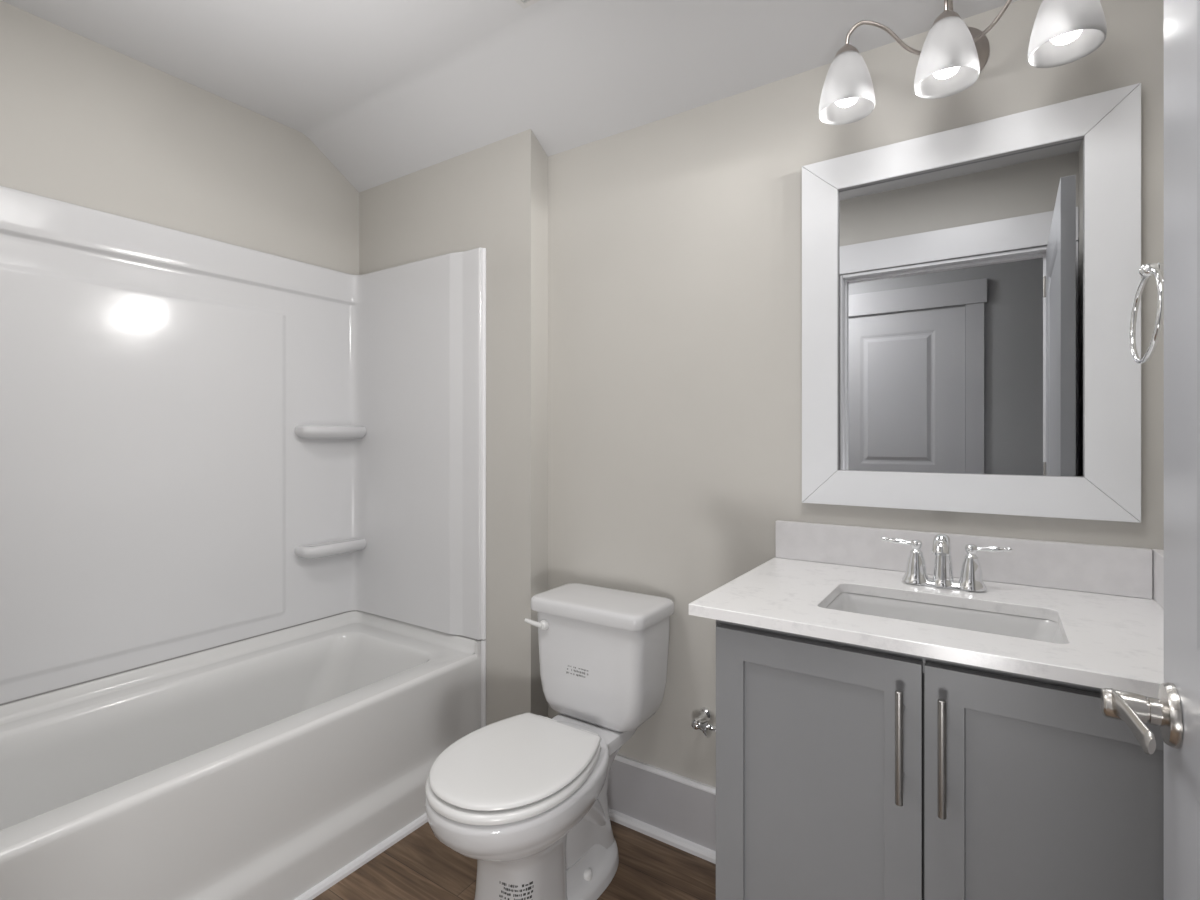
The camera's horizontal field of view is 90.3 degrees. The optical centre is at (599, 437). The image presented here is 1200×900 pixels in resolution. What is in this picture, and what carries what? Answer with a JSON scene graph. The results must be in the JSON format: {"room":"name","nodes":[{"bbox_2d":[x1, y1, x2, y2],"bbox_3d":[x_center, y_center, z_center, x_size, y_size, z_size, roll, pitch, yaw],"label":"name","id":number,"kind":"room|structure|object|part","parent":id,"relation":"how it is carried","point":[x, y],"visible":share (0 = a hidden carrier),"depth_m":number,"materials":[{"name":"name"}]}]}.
{"room":"bathroom","nodes":[
{"label":"bathroom","id":0,"kind":"room"},
{"bbox_2d":[0,0,358,274],"bbox_3d":[-1.490,-0.056,1.994,0.100,2.600,1.475,0,0,34],"label":"wall","id":1,"kind":"structure","parent":0,"point":[84,122],"depth_m":1.96,"materials":[{"name":"beige paint"}]},
{"bbox_2d":[0,186,485,705],"bbox_3d":[-1.133,0.021,1.758,0.753,1.422,1.470,0,0,34],"label":"tub surround","id":2,"kind":"object","parent":1,"relation":"attached to","point":[206,443],"visible":1,"depth_m":2.07,"materials":[{"name":"white plastic"}]},
{"bbox_2d":[295,539,365,558],"bbox_3d":[-1.081,0.448,2.411,0.089,0.050,0.267,0,0,34],"label":"corner shelf","id":3,"kind":"object","parent":2,"relation":"attached to","point":[312,548],"depth_m":2.39,"materials":[{"name":"white plastic"}]},
{"bbox_2d":[295,426,365,438],"bbox_3d":[-1.081,-0.022,2.411,0.089,0.050,0.267,0,0,34],"label":"corner shelf","id":4,"kind":"object","parent":2,"relation":"attached to","point":[301,432],"depth_m":2.37,"materials":[{"name":"white plastic"}]},
{"bbox_3d":[-0.699,0.020,2.333,0.642,1.420,0.033,0,0,34],"label":"panel","id":5,"kind":"part","parent":2,"relation":"part of","materials":[{"name":"white plastic"}]},
{"bbox_2d":[359,129,547,725],"bbox_3d":[-0.627,-0.056,2.423,1.064,2.600,0.195,0,0,34],"label":"wall","id":6,"kind":"structure","parent":0,"point":[493,197],"depth_m":2.12,"materials":[{"name":"beige paint"}]},
{"bbox_2d":[1,0,1018,192],"bbox_3d":[-0.345,-1.156,1.291,2.584,0.308,1.570,0,0,34],"label":"ceiling","id":7,"kind":"structure","parent":0,"point":[386,90],"depth_m":1.79,"materials":[{"name":"paint"}]},
{"bbox_2d":[514,0,539,8],"bbox_3d":[-0.175,-1.203,1.486,0.275,0.014,0.273,0,0,34],"label":"ceiling vent","id":8,"kind":"object","parent":7,"relation":"in","point":[524,4],"visible":1,"depth_m":1.64,"materials":[{"name":"white"}]},
{"bbox_2d":[312,820,715,899],"bbox_3d":[-0.154,1.270,0.486,3.994,0.050,2.900,0,0,34],"label":"floor","id":9,"kind":"structure","parent":0,"point":[419,866],"depth_m":1.70,"materials":[{"name":"brown wood"}]},
{"bbox_2d":[0,611,485,899],"bbox_3d":[-1.132,0.988,1.758,0.752,0.511,1.470,0,0,34],"label":"bathtub","id":10,"kind":"object","parent":9,"relation":"on","point":[262,767],"visible":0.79,"depth_m":1.69,"materials":[{"name":"white plastic"}]},
{"bbox_2d":[294,813,427,899],"bbox_3d":[-0.824,1.234,1.551,0.016,0.020,1.473,0,0,34],"label":"trim","id":11,"kind":"structure","parent":10,"relation":"attached to","point":[384,845],"depth_m":1.74,"materials":[{"name":"white paint"}]},
{"bbox_2d":[425,583,673,899],"bbox_3d":[-0.139,0.865,1.621,0.408,0.756,0.750,0,0,34],"label":"toilet","id":12,"kind":"object","parent":9,"relation":"on","point":[523,796],"visible":1,"depth_m":1.58,"materials":[{"name":"white glazed porcelain"},{"name":"white plastic"}]},
{"bbox_3d":[-0.222,0.823,1.486,0.368,0.022,0.429,0,0,34],"label":"seat","id":13,"kind":"part","parent":12,"relation":"part of","materials":[{"name":"white plastic"}]},
{"bbox_3d":[-0.218,0.799,1.490,0.358,0.018,0.422,0,0,34],"label":"seat lid","id":14,"kind":"part","parent":12,"relation":"part of","materials":[{"name":"white plastic"}]},
{"bbox_3d":[-0.195,0.573,1.833,0.080,0.032,0.023,0,0,34],"label":"flush lever","id":15,"kind":"part","parent":12,"relation":"part of","materials":[{"name":"white plastic"}]},
{"bbox_3d":[0.005,0.509,1.833,0.402,0.044,0.238,0,0,34],"label":"tank lid","id":16,"kind":"part","parent":12,"relation":"part of","materials":[{"name":"white ceramic"}]},
{"bbox_3d":[0.008,0.688,1.837,0.382,0.312,0.210,0,0,34],"label":"tank","id":17,"kind":"part","parent":12,"relation":"part of","materials":[{"name":"white ceramic"}]},
{"bbox_2d":[716,620,1163,899],"bbox_3d":[0.681,0.800,1.194,0.758,0.889,0.591,0,0,34],"label":"vanity cabinet","id":18,"kind":"object","parent":9,"relation":"on","point":[845,771],"visible":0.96,"depth_m":0.99,"materials":[{"name":"grey paint"}]},
{"bbox_3d":[0.386,0.747,1.093,0.362,0.745,0.020,0,0,34],"label":"door","id":19,"kind":"part","parent":18,"relation":"part of","materials":[{"name":"grey paint"}]},
{"bbox_3d":[0.495,0.506,0.985,0.012,0.185,0.038,0,0,34],"label":"handle","id":20,"kind":"part","parent":18,"relation":"part of","materials":[{"name":"silver metal"}]},
{"bbox_2d":[689,557,1163,697],"bbox_3d":[0.670,0.344,1.214,0.804,0.022,0.573,0,0,34],"label":"countertop","id":21,"kind":"structure","parent":18,"relation":"on","point":[1116,642],"depth_m":1.09,"materials":[{"name":"white stone"}]},
{"bbox_2d":[826,593,1064,643],"bbox_3d":[0.656,0.412,1.168,0.432,0.114,0.277,0,0,34],"label":"sink","id":22,"kind":"object","parent":21,"relation":"in","point":[1039,629],"visible":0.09,"depth_m":1.25,"materials":[{"name":"white porcelain"}]},
{"bbox_2d":[881,534,1012,591],"bbox_3d":[0.754,0.271,1.316,0.257,0.122,0.115,0,0,34],"label":"faucet","id":23,"kind":"object","parent":21,"relation":"on","point":[971,577],"visible":1,"depth_m":1.32,"materials":[{"name":"silver metal"}]},
{"bbox_3d":[0.692,0.241,1.391,0.069,0.014,0.013,0,0,34],"label":"lever","id":24,"kind":"part","parent":23,"relation":"part of","materials":[{"name":"silver metal"}]},
{"bbox_3d":[0.725,0.281,1.369,0.059,0.096,0.059,0,0,34],"label":"handle","id":25,"kind":"part","parent":23,"relation":"part of","materials":[{"name":"silver metal"}]},
{"bbox_3d":[0.770,0.326,1.340,0.128,0.013,0.044,0,0,34],"label":"plate","id":26,"kind":"part","parent":23,"relation":"part of","materials":[{"name":"silver metal"}]},
{"bbox_3d":[0.753,0.270,1.315,0.051,0.119,0.111,0,0,34],"label":"spout","id":27,"kind":"part","parent":23,"relation":"part of","materials":[{"name":"silver metal"}]},
{"bbox_3d":[0.815,0.281,1.310,0.059,0.096,0.059,0,0,34],"label":"handle","id":28,"kind":"part","parent":23,"relation":"part of","materials":[{"name":"silver metal"}]},
{"bbox_3d":[0.848,0.241,1.288,0.069,0.014,0.013,0,0,34],"label":"lever","id":29,"kind":"part","parent":23,"relation":"part of","materials":[{"name":"silver metal"}]},
{"bbox_2d":[1152,549,1163,608],"bbox_3d":[1.000,0.281,1.001,0.020,0.102,0.564,0,0,34],"label":"side splash","id":30,"kind":"object","parent":21,"relation":"on","point":[1158,555],"visible":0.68,"depth_m":1.19,"materials":[{"name":"grey stone"}]},
{"bbox_3d":[0.546,0.506,0.952,0.012,0.185,0.038,0,0,34],"label":"handle","id":31,"kind":"part","parent":18,"relation":"part of","materials":[{"name":"silver metal"}]},
{"bbox_3d":[0.690,0.747,0.892,0.360,0.745,0.020,0,0,34],"label":"door","id":32,"kind":"part","parent":18,"relation":"part of","materials":[{"name":"grey paint"}]},
{"bbox_2d":[548,0,1163,786],"bbox_3d":[0.559,-0.056,1.693,1.720,2.600,0.100,0,0,34],"label":"wall","id":33,"kind":"structure","parent":0,"point":[675,241],"depth_m":1.79,"materials":[{"name":"beige paint"}]},
{"bbox_2d":[607,754,715,863],"bbox_3d":[0.163,1.142,1.878,0.855,0.205,0.031,0,0,34],"label":"baseboard","id":34,"kind":"structure","parent":33,"relation":"attached to","point":[675,810],"depth_m":1.85,"materials":[{"name":"grey paint"}]},
{"bbox_3d":[0.159,1.232,1.871,0.855,0.026,0.016,0,0,34],"label":"shoe molding","id":35,"kind":"part","parent":34,"relation":"part of","materials":[{"name":"white paint"}]},
{"bbox_2d":[691,708,715,737],"bbox_3d":[0.351,0.836,1.716,0.181,0.053,0.090,0,0,34],"label":"toilet paper holder","id":36,"kind":"object","parent":33,"relation":"attached to","point":[703,722],"visible":0.54,"depth_m":1.73,"materials":[{"name":"silver metal"}]},
{"bbox_3d":[0.296,0.830,1.761,0.039,0.039,0.077,0,0,34],"label":"post","id":37,"kind":"part","parent":36,"relation":"part of","materials":[{"name":"silver metal"}]},
{"bbox_3d":[0.294,0.836,1.732,0.058,0.053,0.053,0,0,34],"label":"arm","id":38,"kind":"part","parent":36,"relation":"part of","materials":[{"name":"silver metal"}]},
{"bbox_2d":[819,0,1106,124],"bbox_3d":[0.785,-0.880,1.346,0.536,0.212,0.226,0,0,34],"label":"vanity light","id":39,"kind":"object","parent":33,"relation":"attached to","point":[953,55],"visible":1,"depth_m":1.28,"materials":[{"name":"white glass"}]},
{"bbox_3d":[0.585,-0.842,1.418,0.060,0.104,0.060,0,0,34],"label":"bulb","id":40,"kind":"part","parent":39,"relation":"part of","materials":[{"name":"white glass"}]},
{"bbox_3d":[0.585,-0.840,1.418,0.124,0.132,0.124,0,0,34],"label":"lamp shade","id":41,"kind":"part","parent":39,"relation":"part of","materials":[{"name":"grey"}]},
{"bbox_3d":[0.700,-0.934,1.399,0.239,0.092,0.025,0,0,5],"label":"arm","id":42,"kind":"part","parent":39,"relation":"part of","materials":[{"name":"silver metal"}]},
{"bbox_3d":[0.756,-0.842,1.304,0.060,0.104,0.060,0,0,34],"label":"bulb","id":43,"kind":"part","parent":39,"relation":"part of","materials":[{"name":"white glass"}]},
{"bbox_3d":[0.756,-0.840,1.304,0.124,0.132,0.124,0,0,34],"label":"lamp shade","id":44,"kind":"part","parent":39,"relation":"part of","materials":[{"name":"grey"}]},
{"bbox_3d":[0.789,-0.946,1.346,0.012,0.079,0.117,0,0,37],"label":"arm","id":45,"kind":"part","parent":39,"relation":"part of","materials":[{"name":"silver metal"}]},
{"bbox_3d":[0.831,-0.910,1.406,0.144,0.144,0.077,0,0,34],"label":"wall plate","id":46,"kind":"part","parent":39,"relation":"part of","materials":[{"name":"silver metal"}]},
{"bbox_3d":[0.872,-0.934,1.286,0.022,0.092,0.231,0,0,-27],"label":"arm","id":47,"kind":"part","parent":39,"relation":"part of","materials":[{"name":"silver metal"}]},
{"bbox_3d":[0.929,-0.842,1.190,0.060,0.104,0.060,0,0,34],"label":"bulb","id":48,"kind":"part","parent":39,"relation":"part of","materials":[{"name":"white glass"}]},
{"bbox_3d":[0.929,-0.840,1.190,0.124,0.132,0.124,0,0,34],"label":"lamp shade","id":49,"kind":"part","parent":39,"relation":"part of","materials":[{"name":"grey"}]},
{"bbox_2d":[776,520,1152,598],"bbox_3d":[0.816,0.281,1.450,0.779,0.102,0.019,0,0,34],"label":"backsplash","id":50,"kind":"structure","parent":33,"relation":"attached to","point":[1102,569],"depth_m":1.37,"materials":[{"name":"grey stone"}]},
{"bbox_2d":[802,83,1140,522],"bbox_3d":[0.838,-0.280,1.433,0.688,0.910,0.023,0,0,34],"label":"wall mirror","id":51,"kind":"object","parent":33,"relation":"attached to","point":[969,291],"visible":1,"depth_m":1.40,"materials":[{"name":"grey mirror"}]},
{"bbox_3d":[0.590,-0.280,1.598,0.092,0.908,0.023,0,0,34],"label":"frame rail","id":52,"kind":"part","parent":51,"relation":"part of","materials":[{"name":"white wood"}]},
{"bbox_2d":[839,138,1083,476],"bbox_3d":[0.841,-0.283,1.436,0.511,0.742,0.007,0,0,34],"label":"mirror glass","id":53,"kind":"object","parent":51,"relation":"on","point":[961,277],"depth_m":1.41,"materials":[{"name":"silver mirror"}]},
{"bbox_3d":[0.838,-0.693,1.433,0.686,0.084,0.023,0,0,34],"label":"frame rail","id":54,"kind":"part","parent":51,"relation":"part of","materials":[{"name":"white wood"}]},
{"bbox_3d":[0.838,0.131,1.433,0.686,0.090,0.023,0,0,34],"label":"frame rail","id":55,"kind":"part","parent":51,"relation":"part of","materials":[{"name":"white wood"}]},
{"bbox_3d":[1.087,-0.280,1.268,0.091,0.908,0.023,0,0,34],"label":"frame rail","id":56,"kind":"part","parent":51,"relation":"part of","materials":[{"name":"white wood"}]},
{"bbox_3d":[-0.811,-0.056,0.589,2.784,2.600,0.115,0,0,34],"label":"wall","id":57,"kind":"structure","parent":0,"visible":0},
{"bbox_2d":[1100,0,1199,899],"bbox_3d":[0.431,0.210,0.359,0.101,2.045,0.864,0,0,33],"label":"door","id":58,"kind":"structure","parent":57,"relation":"in","point":[1176,708],"depth_m":0.65,"materials":[{"name":"grey paint"}]},
{"bbox_3d":[0.585,0.311,0.660,0.010,0.034,0.107,0,0,23],"label":"lever","id":59,"kind":"part","parent":58,"relation":"part of","materials":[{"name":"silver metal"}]},
{"bbox_3d":[0.642,0.312,0.676,0.012,0.069,0.069,0,0,34],"label":"handle","id":60,"kind":"part","parent":58,"relation":"part of","materials":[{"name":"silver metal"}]},
{"bbox_3d":[0.773,-0.056,0.549,0.100,2.600,1.570,0,0,34],"label":"wall","id":61,"kind":"structure","parent":0,"visible":0},
{"bbox_2d":[1130,262,1163,363],"bbox_3d":[0.956,-0.219,0.998,0.089,0.185,0.156,0,0,34],"label":"towel ring","id":62,"kind":"object","parent":61,"relation":"attached to","point":[1148,270],"visible":0.87,"depth_m":1.00,"materials":[{"name":"silver metal"}]},
{"bbox_3d":[0.932,-0.284,1.013,0.026,0.023,0.023,0,0,34],"label":"post","id":63,"kind":"part","parent":62,"relation":"part of","materials":[{"name":"silver metal"}]}
]}

